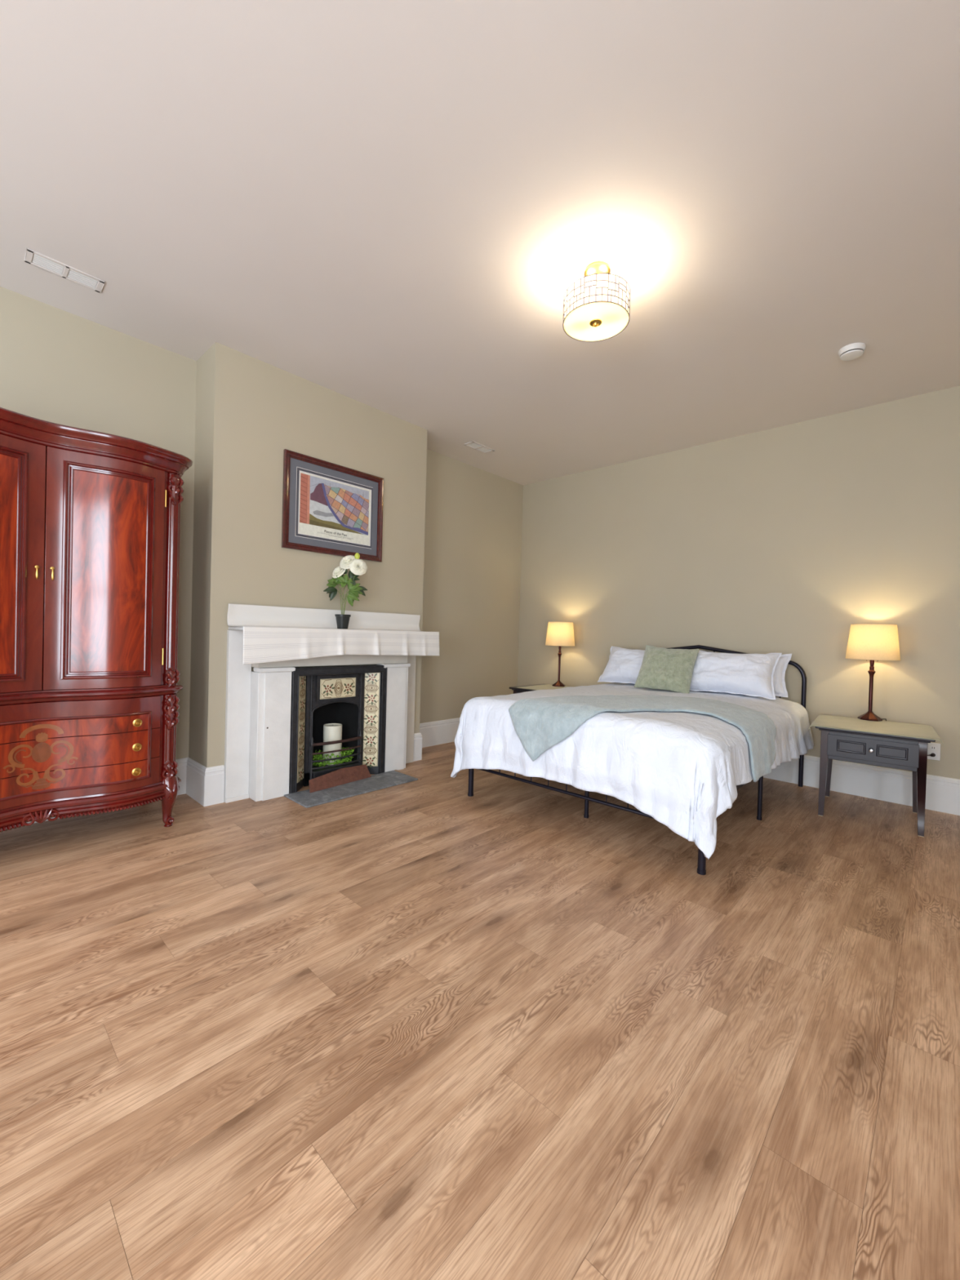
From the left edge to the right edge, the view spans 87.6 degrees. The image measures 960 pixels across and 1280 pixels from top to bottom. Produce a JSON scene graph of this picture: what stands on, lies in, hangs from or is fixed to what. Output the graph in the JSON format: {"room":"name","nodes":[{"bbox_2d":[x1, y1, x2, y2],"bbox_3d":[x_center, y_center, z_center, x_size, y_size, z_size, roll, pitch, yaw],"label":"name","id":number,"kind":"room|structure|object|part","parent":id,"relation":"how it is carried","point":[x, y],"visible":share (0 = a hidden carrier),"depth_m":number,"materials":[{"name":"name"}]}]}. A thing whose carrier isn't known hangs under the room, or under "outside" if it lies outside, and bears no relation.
{"room":"bedroom","nodes":[
{"label":"bedroom","id":0,"kind":"room"},
{"bbox_2d":[0,286,523,759],"bbox_3d":[-1.783,-0.412,3.546,0.100,2.867,6.700,2,1,43],"label":"wall","id":1,"kind":"structure","parent":0,"point":[57,366],"depth_m":3.32,"materials":[{"name":"paint"}]},
{"bbox_2d":[1,757,224,829],"bbox_3d":[-2.776,0.895,2.201,0.357,0.236,3.002,2,1,43],"label":"baseboard","id":2,"kind":"structure","parent":1,"relation":"attached to","point":[205,785],"depth_m":3.17,"materials":[{"name":"white paint"}]},
{"bbox_2d":[188,342,427,767],"bbox_3d":[-1.205,-0.400,3.845,0.339,2.867,1.719,2,1,43],"label":"wall","id":3,"kind":"structure","parent":0,"point":[250,410],"depth_m":3.34,"materials":[{"name":"paint"}]},
{"bbox_2d":[281,448,383,562],"bbox_3d":[-1.060,-0.961,3.706,0.027,0.667,0.816,2,1,43],"label":"framed picture","id":4,"kind":"object","parent":3,"relation":"attached to","point":[331,508],"visible":1,"depth_m":3.68,"materials":[{"name":"multicoloured paper"}]},
{"bbox_2d":[298,471,370,545],"bbox_3d":[-1.064,-0.957,3.716,0.003,0.457,0.610,2,1,43],"label":"print","id":5,"kind":"object","parent":4,"relation":"attached to","point":[333,509],"depth_m":3.70,"materials":[{"name":"paper"}]},
{"bbox_2d":[334,613,351,629],"bbox_3d":[-0.996,-0.133,3.632,0.102,0.104,0.102,2,1,43],"label":"pot","id":6,"kind":"object","parent":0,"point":[342,620],"depth_m":3.60,"materials":[{"name":"black plastic"}]},
{"bbox_2d":[0,741,959,1279],"bbox_3d":[0.187,1.163,1.693,5.600,0.120,6.700,2,1,43],"label":"floor","id":7,"kind":"structure","parent":0,"point":[424,1028],"depth_m":1.37,"materials":[{"name":"brown wood"}]},
{"bbox_2d":[0,407,192,832],"bbox_3d":[-2.222,-0.002,2.515,0.626,2.052,1.270,2,1,43],"label":"armoire","id":8,"kind":"object","parent":7,"relation":"on","point":[90,520],"visible":1,"depth_m":2.46,"materials":[{"name":"brown wood"}]},
{"bbox_3d":[-2.199,-0.337,2.160,0.028,0.980,0.299,2,1,36],"label":"door panel","id":9,"kind":"part","parent":8,"relation":"part of","materials":[{"name":"red wood"}]},
{"bbox_3d":[-2.197,-0.337,2.159,0.046,1.056,0.374,2,1,38],"label":"door moulding","id":10,"kind":"part","parent":8,"relation":"part of","materials":[{"name":"brown wood"}]},
{"bbox_3d":[-2.221,-0.340,2.186,0.100,1.156,0.484,2,1,43],"label":"door","id":11,"kind":"part","parent":8,"relation":"part of","materials":[{"name":"brown wood"}]},
{"bbox_3d":[-2.072,-0.317,2.341,0.022,0.066,0.016,2,1,43],"label":"handle","id":12,"kind":"part","parent":8,"relation":"part of","materials":[{"name":"gold metal"}]},
{"bbox_3d":[-2.034,-0.317,2.382,0.022,0.066,0.016,2,1,43],"label":"handle","id":13,"kind":"part","parent":8,"relation":"part of","materials":[{"name":"gold metal"}]},
{"bbox_3d":[-2.061,0.554,2.358,0.069,0.360,0.880,2,1,43],"label":"drawer moulding","id":14,"kind":"part","parent":8,"relation":"part of","materials":[{"name":"brown wood"}]},
{"bbox_3d":[-2.080,0.551,2.376,0.100,0.156,0.970,2,1,43],"label":"drawer","id":15,"kind":"part","parent":8,"relation":"part of","materials":[{"name":"brown wood"}]},
{"bbox_3d":[-2.085,0.701,2.378,0.100,0.140,0.970,2,1,43],"label":"drawer","id":16,"kind":"part","parent":8,"relation":"part of","materials":[{"name":"brown wood"}]},
{"bbox_3d":[-2.076,0.384,2.374,0.100,0.173,0.970,2,1,43],"label":"drawer","id":17,"kind":"part","parent":8,"relation":"part of","materials":[{"name":"brown wood"}]},
{"bbox_3d":[-2.254,0.816,2.534,0.602,0.101,1.222,2,1,43],"label":"moulding","id":18,"kind":"part","parent":8,"relation":"part of","materials":[{"name":"brown wood"}]},
{"bbox_3d":[-2.239,0.263,2.527,0.602,0.055,1.222,2,1,43],"label":"waist moulding","id":19,"kind":"part","parent":8,"relation":"part of","materials":[{"name":"brown wood"}]},
{"bbox_3d":[-2.195,-0.976,2.502,0.626,0.104,1.270,2,1,43],"label":"cornice","id":20,"kind":"part","parent":8,"relation":"part of","materials":[{"name":"brown wood"}]},
{"bbox_3d":[-1.890,-0.336,2.542,0.100,1.156,0.484,2,1,43],"label":"door","id":21,"kind":"part","parent":8,"relation":"part of","materials":[{"name":"brown wood"}]},
{"bbox_3d":[-1.861,-0.332,2.520,0.374,1.056,0.046,1,1,-42],"label":"door moulding","id":22,"kind":"part","parent":8,"relation":"part of","materials":[{"name":"brown wood"}]},
{"bbox_3d":[-1.862,-0.333,2.522,0.299,0.980,0.028,1,1,-41],"label":"door panel","id":23,"kind":"part","parent":8,"relation":"part of","materials":[{"name":"red wood"}]},
{"bbox_3d":[-1.792,0.690,2.615,0.013,0.042,0.042,2,1,43],"label":"ring pull","id":24,"kind":"part","parent":8,"relation":"part of","materials":[{"name":"gold metal"}]},
{"bbox_3d":[-1.789,0.561,2.613,0.013,0.042,0.042,2,1,43],"label":"ring pull","id":25,"kind":"part","parent":8,"relation":"part of","materials":[{"name":"gold metal"}]},
{"bbox_3d":[-1.785,0.433,2.611,0.013,0.042,0.042,2,1,43],"label":"ring pull","id":26,"kind":"part","parent":8,"relation":"part of","materials":[{"name":"gold metal"}]},
{"bbox_3d":[-1.745,0.538,2.791,0.087,0.473,0.090,2,1,43],"label":"corner post","id":27,"kind":"part","parent":8,"relation":"part of","materials":[{"name":"brown wood"}]},
{"bbox_3d":[-1.730,0.894,2.780,0.119,0.280,0.097,2,1,43],"label":"leg","id":28,"kind":"part","parent":8,"relation":"part of","materials":[{"name":"brown wood"}]},
{"bbox_3d":[-1.721,-0.334,2.779,0.087,1.156,0.090,2,1,43],"label":"corner post","id":29,"kind":"part","parent":8,"relation":"part of","materials":[{"name":"brown wood"}]},
{"bbox_2d":[223,626,416,803],"bbox_3d":[-0.995,0.484,3.668,0.260,1.118,1.560,2,1,43],"label":"fireplace surround","id":30,"kind":"object","parent":7,"relation":"on","point":[258,702],"visible":0.74,"depth_m":3.26,"materials":[{"name":"white paint"}]},
{"bbox_2d":[228,626,243,630],"bbox_3d":[-0.978,-0.065,3.663,0.260,0.020,1.555,2,1,43],"label":"mantel shelf","id":31,"kind":"object","parent":30,"relation":"attached to","point":[229,628],"depth_m":3.09,"materials":[{"name":"white paint"}]},
{"bbox_3d":[-1.560,1.019,3.221,0.008,0.028,0.143,2,1,43],"label":"skirting","id":32,"kind":"part","parent":30,"relation":"part of","materials":[{"name":"white paint"}]},
{"bbox_3d":[-1.560,0.485,3.228,0.032,1.096,0.144,2,1,43],"label":"panel","id":33,"kind":"part","parent":30,"relation":"part of","materials":[{"name":"white paint"}]},
{"bbox_2d":[226,604,439,664],"bbox_3d":[-0.960,-0.035,3.647,0.290,0.371,1.580,2,1,43],"label":"mantel shelf","id":34,"kind":"object","parent":30,"relation":"on","point":[270,633],"visible":0.97,"depth_m":3.47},
{"bbox_2d":[323,552,367,629],"bbox_3d":[-0.969,-0.357,3.620,0.302,0.554,0.135,2,1,-4],"label":"peony","id":35,"kind":"object","parent":34,"relation":"on","point":[357,566],"visible":1,"depth_m":3.60,"materials":[{"name":"plant"}]},
{"bbox_2d":[332,565,346,577],"bbox_3d":[-1.023,-0.494,3.631,0.121,0.099,0.080,2,1,43],"label":"flower","id":36,"kind":"object","parent":35,"relation":"on","point":[339,572],"depth_m":3.60,"materials":[{"name":"beige plant"}]},
{"bbox_2d":[339,555,355,568],"bbox_3d":[-0.954,-0.563,3.623,0.127,0.113,0.097,2,1,43],"label":"flower","id":37,"kind":"object","parent":35,"relation":"on","point":[348,562],"depth_m":3.59,"materials":[{"name":"beige plant"}]},
{"bbox_2d":[349,558,367,575],"bbox_3d":[-0.874,-0.526,3.597,0.131,0.123,0.059,1,1,-23],"label":"flower","id":38,"kind":"object","parent":35,"relation":"on","point":[357,566],"depth_m":3.59,"materials":[{"name":"beige plant"}]},
{"bbox_3d":[-0.624,0.497,4.234,0.032,1.096,0.168,2,1,43],"label":"panel","id":39,"kind":"part","parent":30,"relation":"part of","materials":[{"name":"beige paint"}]},
{"bbox_2d":[288,665,386,793],"bbox_3d":[-1.134,0.613,3.759,0.380,0.850,0.775,2,1,43],"label":"fireplace","id":40,"kind":"object","parent":7,"relation":"on","point":[353,697],"visible":0.97,"depth_m":3.75,"materials":[{"name":"metal"}]},
{"bbox_3d":[-1.246,0.633,3.464,0.012,0.810,0.136,2,1,0],"label":"cheek plate","id":41,"kind":"part","parent":40,"relation":"part of","materials":[{"name":"metal"}]},
{"bbox_3d":[-1.235,0.615,3.462,0.008,0.742,0.120,2,1,0],"label":"tile panel","id":42,"kind":"part","parent":40,"relation":"part of","materials":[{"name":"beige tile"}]},
{"bbox_3d":[-1.189,0.844,3.534,0.028,0.330,0.028,2,1,43],"label":"grate post","id":43,"kind":"part","parent":40,"relation":"part of","materials":[{"name":"metal"}]},
{"bbox_2d":[322,723,342,764],"bbox_3d":[-1.111,0.780,3.769,0.136,0.290,0.136,2,1,43],"label":"pillar candle","id":44,"kind":"object","parent":40,"relation":"on","point":[331,731],"visible":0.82,"depth_m":3.71,"materials":[{"name":"beige wax"}]},
{"bbox_2d":[312,746,353,766],"bbox_3d":[-1.116,0.876,3.768,0.249,0.104,0.371,2,1,43],"label":"wreath","id":45,"kind":"object","parent":40,"relation":"in","point":[318,757],"visible":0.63,"depth_m":3.69,"materials":[{"name":"green plant"}]},
{"bbox_2d":[303,673,364,773],"bbox_3d":[-1.061,0.590,3.692,0.033,0.700,0.476,2,1,43],"label":"fireplace insert","id":46,"kind":"object","parent":40,"relation":"attached to","point":[320,691],"depth_m":3.63,"materials":[{"name":"black metal"}]},
{"bbox_3d":[-0.916,0.848,3.827,0.028,0.330,0.028,2,1,43],"label":"grate post","id":47,"kind":"part","parent":40,"relation":"part of","materials":[{"name":"metal"}]},
{"bbox_3d":[-0.845,0.620,3.881,0.120,0.742,0.008,2,1,-5],"label":"tile panel","id":48,"kind":"part","parent":40,"relation":"part of","materials":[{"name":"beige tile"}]},
{"bbox_3d":[-0.848,0.639,3.892,0.136,0.810,0.012,2,1,-5],"label":"cheek plate","id":49,"kind":"part","parent":40,"relation":"part of","materials":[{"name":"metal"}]},
{"bbox_2d":[284,770,417,808],"bbox_3d":[-0.884,1.042,3.550,0.305,0.011,0.902,2,1,43],"label":"hearth slab","id":50,"kind":"object","parent":7,"relation":"on","point":[307,799],"visible":0.95,"depth_m":3.47,"materials":[{"name":"stone"}]},
{"bbox_2d":[308,764,371,792],"bbox_3d":[-1.004,0.983,3.597,0.060,0.105,0.518,2,1,38],"label":"plate","id":51,"kind":"object","parent":50,"relation":"on","point":[347,775],"visible":1,"depth_m":3.58,"materials":[{"name":"brown metal"}]},
{"bbox_2d":[394,769,421,779],"bbox_3d":[-0.562,1.046,3.885,0.310,0.011,0.017,2,1,43],"label":"threshold strip","id":52,"kind":"object","parent":7,"relation":"on","point":[418,778],"visible":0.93,"depth_m":3.87,"materials":[{"name":"brown wood"}]},
{"bbox_2d":[509,684,545,693],"bbox_3d":[0.700,0.779,5.083,0.576,0.585,0.605,2,1,43],"label":"bedside table","id":53,"kind":"object","parent":7,"relation":"on","point":[516,690],"visible":0.08,"depth_m":5.01,"materials":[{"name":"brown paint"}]},
{"bbox_2d":[517,684,569,689],"bbox_3d":[0.708,0.486,5.078,0.420,0.010,0.568,2,1,43],"label":"table cloth","id":54,"kind":"object","parent":53,"relation":"on","point":[546,686],"visible":0.68,"depth_m":5.07,"materials":[{"name":"beige fabric"}]},
{"bbox_2d":[545,622,574,686],"bbox_3d":[0.834,0.147,5.236,0.308,0.672,0.308,2,1,43],"label":"table lamp","id":55,"kind":"object","parent":54,"relation":"on","point":[558,633],"visible":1,"depth_m":5.12,"materials":[{"name":"beige fabric"}]},
{"bbox_3d":[0.832,0.238,5.237,0.044,0.374,0.044,2,1,43],"label":"stem","id":56,"kind":"part","parent":55,"relation":"part of","materials":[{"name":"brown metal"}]},
{"bbox_3d":[0.840,-0.063,5.233,0.306,0.243,0.306,2,1,43],"label":"lamp shade","id":57,"kind":"part","parent":55,"relation":"part of","materials":[{"name":"fabric"}]},
{"bbox_2d":[467,644,806,875],"bbox_3d":[1.216,0.569,3.672,1.631,1.071,2.102,2,1,43],"label":"bed","id":58,"kind":"object","parent":7,"relation":"on","point":[701,866],"visible":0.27,"depth_m":3.13,"materials":[{"name":"black metal"}]},
{"bbox_3d":[-0.060,0.912,3.447,0.040,0.320,0.039,2,1,43],"label":"leg","id":59,"kind":"part","parent":58,"relation":"part of","materials":[{"name":"black metal"}]},
{"bbox_3d":[0.505,0.842,2.921,1.540,0.115,0.020,2,1,43],"label":"foot rail","id":60,"kind":"part","parent":58,"relation":"part of","materials":[{"name":"black metal"}]},
{"bbox_3d":[0.661,0.937,3.093,0.030,0.320,0.029,2,1,43],"label":"leg","id":61,"kind":"part","parent":58,"relation":"part of","materials":[{"name":"black metal"}]},
{"bbox_3d":[1.066,0.958,2.397,0.040,0.320,0.039,2,1,43],"label":"leg","id":62,"kind":"part","parent":58,"relation":"part of","materials":[{"name":"black metal"}]},
{"bbox_3d":[1.922,0.579,4.430,1.631,1.071,0.032,2,1,43],"label":"headboard","id":63,"kind":"part","parent":58,"relation":"part of","materials":[{"name":"black metal"}]},
{"bbox_3d":[1.759,0.967,3.142,0.030,0.320,0.029,2,1,43],"label":"leg","id":64,"kind":"part","parent":58,"relation":"part of","materials":[{"name":"black metal"}]},
{"bbox_3d":[1.209,0.636,3.667,1.520,0.263,2.007,2,1,43],"label":"mattress","id":65,"kind":"object","parent":58,"relation":"on","visible":0},
{"bbox_2d":[450,682,813,859],"bbox_3d":[1.138,0.693,3.588,1.808,0.587,2.122,2,1,43],"label":"duvet","id":66,"kind":"object","parent":65,"relation":"on","point":[683,771],"visible":0.66,"depth_m":2.64,"materials":[{"name":"white fabric"}]},
{"bbox_2d":[597,646,644,684],"bbox_3d":[1.432,0.236,4.486,0.735,0.338,0.310,2,1,43],"label":"pillow","id":67,"kind":"object","parent":66,"relation":"on","point":[624,665],"visible":0.48,"depth_m":4.49,"materials":[{"name":"white fabric"}]},
{"bbox_2d":[508,694,776,782],"bbox_3d":[0.988,0.552,3.132,1.584,0.349,0.931,2,1,12],"label":"throw blanket","id":68,"kind":"object","parent":66,"relation":"on","point":[540,724],"visible":1,"depth_m":2.92,"materials":[{"name":"grey fabric"}]},
{"bbox_2d":[634,644,699,693],"bbox_3d":[1.520,0.230,4.081,0.438,0.367,0.281,2,1,36],"label":"cushion","id":69,"kind":"object","parent":66,"relation":"on","point":[661,668],"visible":1,"depth_m":4.01,"materials":[{"name":"green fabric"}]},
{"bbox_2d":[689,651,782,699],"bbox_3d":[1.951,0.257,3.952,0.720,0.341,0.308,2,1,43],"label":"pillow","id":70,"kind":"object","parent":66,"relation":"on","point":[747,674],"visible":0.85,"depth_m":3.82,"materials":[{"name":"white fabric"}]},
{"bbox_2d":[698,649,791,697],"bbox_3d":[2.133,0.262,4.110,0.719,0.336,0.194,2,1,43],"label":"pillow","id":71,"kind":"object","parent":66,"relation":"on","point":[779,682],"visible":0.12,"depth_m":3.90,"materials":[{"name":"white fabric"}]},
{"bbox_2d":[815,726,935,837],"bbox_3d":[2.568,0.855,3.292,0.576,0.585,0.605,2,1,38],"label":"bedside table","id":72,"kind":"object","parent":7,"relation":"on","point":[903,753],"visible":0.81,"depth_m":3.07,"materials":[{"name":"grey paint"}]},
{"bbox_3d":[2.229,0.861,3.247,0.042,0.555,0.042,2,1,38],"label":"leg","id":73,"kind":"part","parent":72,"relation":"part of","materials":[{"name":"grey wood"}]},
{"bbox_3d":[2.545,0.865,3.644,0.042,0.555,0.042,2,1,38],"label":"leg","id":74,"kind":"part","parent":72,"relation":"part of","materials":[{"name":"grey wood"}]},
{"bbox_3d":[2.408,0.678,3.081,0.444,0.135,0.014,2,1,38],"label":"drawer","id":75,"kind":"part","parent":72,"relation":"part of","materials":[{"name":"grey paint"}]},
{"bbox_2d":[808,714,944,746],"bbox_3d":[2.575,0.579,3.287,0.652,0.042,0.610,2,1,38],"label":"table cloth","id":76,"kind":"object","parent":72,"relation":"on","point":[886,727],"visible":0.99,"depth_m":3.23,"materials":[{"name":"beige fabric"}]},
{"bbox_2d":[844,623,935,756],"bbox_3d":[2.838,0.344,3.464,0.512,0.904,0.351,2,1,43],"label":"table lamp","id":77,"kind":"object","parent":76,"relation":"on","point":[872,642],"depth_m":3.42,"materials":[{"name":"beige fabric"}]},
{"bbox_3d":[2.749,0.316,3.518,0.044,0.374,0.044,2,1,43],"label":"stem","id":78,"kind":"part","parent":77,"relation":"part of","materials":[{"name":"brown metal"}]},
{"bbox_3d":[2.754,0.136,3.515,0.307,0.004,0.307,2,1,39],"label":"shade trim","id":79,"kind":"part","parent":77,"relation":"part of","materials":[{"name":"fabric"}]},
{"bbox_3d":[2.758,0.014,3.514,0.306,0.243,0.306,2,1,43],"label":"lamp shade","id":80,"kind":"part","parent":77,"relation":"part of","materials":[{"name":"fabric"}]},
{"bbox_3d":[2.761,-0.107,3.512,0.257,0.004,0.257,2,1,39],"label":"shade trim","id":81,"kind":"part","parent":77,"relation":"part of","materials":[{"name":"fabric"}]},
{"bbox_3d":[2.961,0.680,3.481,0.326,0.238,0.075,2,1,29],"label":"lamp cord","id":82,"kind":"part","parent":77,"relation":"part of","materials":[{"name":"black plastic"}]},
{"bbox_3d":[2.916,0.879,3.350,0.042,0.555,0.042,2,1,38],"label":"leg","id":83,"kind":"part","parent":72,"relation":"part of","materials":[{"name":"grey wood"}]},
{"bbox_3d":[2.600,0.876,2.952,0.042,0.555,0.042,2,1,38],"label":"leg","id":84,"kind":"part","parent":72,"relation":"part of","materials":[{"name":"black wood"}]},
{"bbox_2d":[0,0,959,485],"bbox_3d":[0.270,-1.813,1.653,5.600,0.100,6.700,2,1,43],"label":"ceiling","id":85,"kind":"structure","parent":0,"point":[393,207],"depth_m":2.00,"materials":[{"name":"paint"}]},
{"bbox_2d":[23,247,105,293],"bbox_3d":[-2.066,-1.837,2.497,0.124,0.006,0.300,2,1,43],"label":"ceiling vent","id":86,"kind":"object","parent":85,"relation":"in","point":[42,261],"visible":1,"depth_m":2.49,"materials":[{"name":"paint"}]},
{"bbox_3d":[-2.111,-1.838,2.449,0.088,0.004,0.113,2,1,43],"label":"louvre panel","id":87,"kind":"part","parent":86,"relation":"part of","materials":[{"name":"white plastic"}]},
{"bbox_3d":[-2.021,-1.837,2.546,0.088,0.004,0.113,2,1,43],"label":"louvre panel","id":88,"kind":"part","parent":86,"relation":"part of","materials":[{"name":"white plastic"}]},
{"bbox_2d":[463,440,494,453],"bbox_3d":[-0.005,-1.809,4.704,0.124,0.006,0.300,2,1,43],"label":"ceiling vent","id":89,"kind":"object","parent":85,"relation":"in","point":[473,445],"visible":1,"depth_m":4.70,"materials":[{"name":"paint"}]},
{"bbox_3d":[-0.050,-1.810,4.656,0.088,0.004,0.113,2,1,43],"label":"louvre panel","id":90,"kind":"part","parent":89,"relation":"part of","materials":[{"name":"white plastic"}]},
{"bbox_3d":[0.040,-1.809,4.753,0.088,0.004,0.113,2,1,43],"label":"louvre panel","id":91,"kind":"part","parent":89,"relation":"part of","materials":[{"name":"white plastic"}]},
{"bbox_2d":[562,261,630,342],"bbox_3d":[0.557,-1.633,2.394,0.312,0.262,0.312,2,1,43],"label":"ceiling light","id":92,"kind":"object","parent":85,"relation":"attached to","point":[597,305],"visible":1,"depth_m":2.32,"materials":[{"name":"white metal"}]},
{"bbox_2d":[564,302,628,340],"bbox_3d":[0.554,-1.523,2.396,0.300,0.006,0.300,2,1,43],"label":"diffuser","id":93,"kind":"object","parent":92,"relation":"attached to","point":[583,321],"depth_m":2.38,"materials":[{"name":"white glass"}]},
{"bbox_2d":[838,342,866,360],"bbox_3d":[2.204,-1.703,2.968,0.132,0.046,0.132,2,1,43],"label":"smoke detector","id":94,"kind":"object","parent":85,"relation":"attached to","point":[855,350],"visible":1,"depth_m":2.94,"materials":[{"name":"white plastic"}]},
{"bbox_2d":[517,385,959,779],"bbox_3d":[2.513,-0.298,4.054,5.500,2.867,0.100,2,1,43],"label":"wall","id":95,"kind":"structure","parent":0,"point":[783,540],"depth_m":4.03,"materials":[{"name":"paint"}]},
{"bbox_2d":[413,717,959,815],"bbox_3d":[1.735,1.005,3.422,5.300,0.236,1.862,2,1,43],"label":"baseboard","id":96,"kind":"structure","parent":95,"relation":"attached to","point":[883,784],"depth_m":3.69,"materials":[{"name":"white paint"}]},
{"bbox_2d":[927,742,940,760],"bbox_3d":[3.098,0.761,3.422,0.072,0.116,0.008,2,1,43],"label":"wall outlet","id":97,"kind":"object","parent":95,"relation":"attached to","point":[935,748],"visible":0.82,"depth_m":3.42,"materials":[{"name":"white plastic"}]},
{"bbox_2d":[929,745,936,750],"bbox_3d":[3.097,0.737,3.420,0.033,0.033,0.001,2,1,43],"label":"socket","id":98,"kind":"object","parent":97,"relation":"attached to","point":[931,747],"depth_m":3.42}
]}

